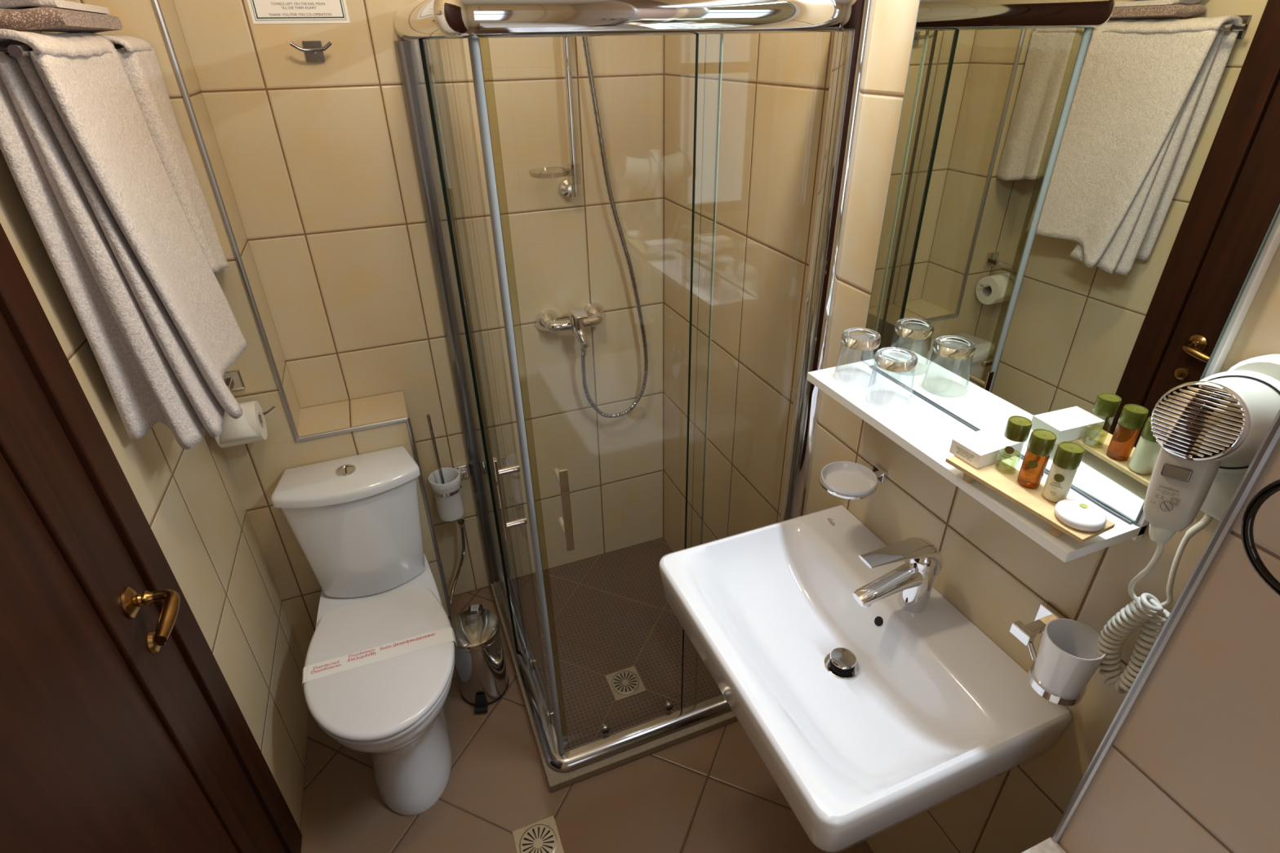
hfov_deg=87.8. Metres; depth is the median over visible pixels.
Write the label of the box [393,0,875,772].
shower enclosure
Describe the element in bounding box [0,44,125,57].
towel rack
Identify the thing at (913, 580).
faucet
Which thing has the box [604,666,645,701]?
floor drain
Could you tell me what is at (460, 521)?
hose
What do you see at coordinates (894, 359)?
drinking glass
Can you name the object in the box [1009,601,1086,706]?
holder
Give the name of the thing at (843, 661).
plug
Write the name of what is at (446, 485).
pot
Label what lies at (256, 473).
wall
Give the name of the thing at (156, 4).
trim
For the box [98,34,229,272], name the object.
hand towel
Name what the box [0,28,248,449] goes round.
bath towel
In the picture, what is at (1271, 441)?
trim
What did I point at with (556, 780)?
shower curb
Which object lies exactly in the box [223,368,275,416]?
paper holder
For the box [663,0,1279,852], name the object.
wall
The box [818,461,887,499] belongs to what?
soap dish
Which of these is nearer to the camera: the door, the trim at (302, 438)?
the door
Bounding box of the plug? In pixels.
[823,647,859,679]
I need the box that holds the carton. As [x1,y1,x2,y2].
[949,425,1024,468]
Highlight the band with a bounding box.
[302,626,457,690]
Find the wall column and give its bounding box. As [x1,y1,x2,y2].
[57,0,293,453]
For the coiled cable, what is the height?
0.294 m
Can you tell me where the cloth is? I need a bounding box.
[0,0,109,13]
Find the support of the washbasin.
attached to the wall at (775, 92)
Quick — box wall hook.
[289,40,331,62]
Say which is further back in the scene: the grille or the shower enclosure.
the shower enclosure
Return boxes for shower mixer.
[534,302,604,348]
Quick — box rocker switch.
[1160,462,1193,482]
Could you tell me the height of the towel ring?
0.149 m
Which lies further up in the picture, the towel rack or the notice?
the notice
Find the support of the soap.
on the bamboo tray
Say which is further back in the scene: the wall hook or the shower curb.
the shower curb
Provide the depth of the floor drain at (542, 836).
1.69 m
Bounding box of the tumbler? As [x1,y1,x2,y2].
[1032,618,1106,697]
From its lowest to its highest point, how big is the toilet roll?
0.101 m
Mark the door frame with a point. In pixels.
(20, 308)
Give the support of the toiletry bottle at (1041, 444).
on the bamboo tray
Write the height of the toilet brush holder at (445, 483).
0.376 m
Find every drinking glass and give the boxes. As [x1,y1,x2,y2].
[834,327,881,381]
[865,346,917,406]
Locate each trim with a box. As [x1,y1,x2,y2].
[151,0,298,440]
[295,416,408,442]
[405,416,453,621]
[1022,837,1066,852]
[1050,408,1279,844]
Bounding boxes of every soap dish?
[528,164,581,182]
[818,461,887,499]
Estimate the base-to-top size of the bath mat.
0.028 m
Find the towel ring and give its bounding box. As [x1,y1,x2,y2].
[1240,479,1279,595]
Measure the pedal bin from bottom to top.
0.276 m
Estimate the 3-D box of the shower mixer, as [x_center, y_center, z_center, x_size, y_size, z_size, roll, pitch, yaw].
[-0.194,-0.306,2.041,0.228,0.121,0.134,-12,32,-18]
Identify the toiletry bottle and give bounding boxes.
[995,415,1032,471]
[1017,428,1057,488]
[1042,441,1084,502]
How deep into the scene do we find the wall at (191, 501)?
1.48 m
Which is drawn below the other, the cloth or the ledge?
the ledge
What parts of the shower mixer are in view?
arm, mixer lever, arm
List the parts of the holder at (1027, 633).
holder arm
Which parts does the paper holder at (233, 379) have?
wall plate, wire arm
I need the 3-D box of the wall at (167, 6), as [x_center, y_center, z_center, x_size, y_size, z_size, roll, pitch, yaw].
[-0.955,-0.699,1.432,0.002,1.599,0.186,-12,32,-18]
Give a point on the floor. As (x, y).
(711, 792)
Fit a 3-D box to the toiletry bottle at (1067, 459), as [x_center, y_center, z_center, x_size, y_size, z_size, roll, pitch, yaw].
[0.530,0.058,0.836,0.030,0.076,0.028,-12,32,-18]
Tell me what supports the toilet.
on the floor
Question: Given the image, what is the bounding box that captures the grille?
[1150,381,1250,462]
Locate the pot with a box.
[428,467,464,521]
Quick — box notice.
[247,0,350,23]
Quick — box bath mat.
[0,7,122,32]
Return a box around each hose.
[448,515,465,618]
[579,36,648,417]
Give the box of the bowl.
[528,171,569,178]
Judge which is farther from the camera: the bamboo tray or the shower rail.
the shower rail
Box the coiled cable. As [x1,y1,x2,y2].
[1096,513,1213,693]
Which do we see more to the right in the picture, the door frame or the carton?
the carton
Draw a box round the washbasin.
[658,505,1071,852]
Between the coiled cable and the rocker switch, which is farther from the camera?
the coiled cable
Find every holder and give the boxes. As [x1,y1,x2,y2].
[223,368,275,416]
[426,413,469,521]
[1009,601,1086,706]
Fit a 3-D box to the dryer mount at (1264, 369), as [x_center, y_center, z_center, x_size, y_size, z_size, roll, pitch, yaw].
[0.598,0.024,0.704,0.139,0.193,0.110,-12,32,-18]
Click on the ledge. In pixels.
(326, 417)
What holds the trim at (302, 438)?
attached to the wall at (256, 473)
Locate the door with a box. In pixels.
[0,311,285,852]
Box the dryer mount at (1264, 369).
[1142,353,1279,543]
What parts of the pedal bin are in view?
hinge plate, bin lid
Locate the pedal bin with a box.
[449,604,508,713]
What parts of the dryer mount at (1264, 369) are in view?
hair dryer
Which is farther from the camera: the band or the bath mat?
the band
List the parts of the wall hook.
hook plate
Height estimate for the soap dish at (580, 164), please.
0.063 m
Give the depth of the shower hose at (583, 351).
2.00 m
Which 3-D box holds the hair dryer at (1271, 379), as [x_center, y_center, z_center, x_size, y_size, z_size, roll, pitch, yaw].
[0.628,-0.004,0.702,0.052,0.109,0.110,-12,32,-18]
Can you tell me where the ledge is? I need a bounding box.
[224,390,407,453]
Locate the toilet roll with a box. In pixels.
[214,400,266,448]
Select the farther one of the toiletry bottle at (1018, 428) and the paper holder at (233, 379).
the paper holder at (233, 379)
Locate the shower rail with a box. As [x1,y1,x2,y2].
[559,36,578,196]
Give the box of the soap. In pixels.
[1053,498,1106,531]
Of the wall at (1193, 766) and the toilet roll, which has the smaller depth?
the wall at (1193, 766)
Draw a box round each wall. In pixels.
[0,30,309,831]
[159,0,300,431]
[173,0,664,597]
[224,421,450,658]
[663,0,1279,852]
[1058,443,1279,852]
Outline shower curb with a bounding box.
[489,582,737,792]
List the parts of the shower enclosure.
door handle, door handle, rail, rail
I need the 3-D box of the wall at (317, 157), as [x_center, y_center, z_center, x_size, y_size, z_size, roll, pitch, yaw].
[-0.429,-0.500,1.967,1.245,2.500,0.100,-12,32,-18]
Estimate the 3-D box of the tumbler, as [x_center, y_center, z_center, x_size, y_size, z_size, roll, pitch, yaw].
[0.589,0.330,0.922,0.074,0.100,0.074,-12,32,-18]
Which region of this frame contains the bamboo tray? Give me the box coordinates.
[945,455,1115,542]
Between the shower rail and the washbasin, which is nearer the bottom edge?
the washbasin
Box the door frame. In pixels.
[0,222,302,852]
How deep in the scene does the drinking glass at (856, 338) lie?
1.17 m
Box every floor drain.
[511,815,564,852]
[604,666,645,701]
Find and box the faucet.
[853,537,942,613]
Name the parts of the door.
handle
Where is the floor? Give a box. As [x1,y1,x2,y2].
[300,537,873,852]
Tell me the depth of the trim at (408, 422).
2.02 m
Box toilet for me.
[271,445,454,815]
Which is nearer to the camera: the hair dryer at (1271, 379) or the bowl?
the hair dryer at (1271, 379)

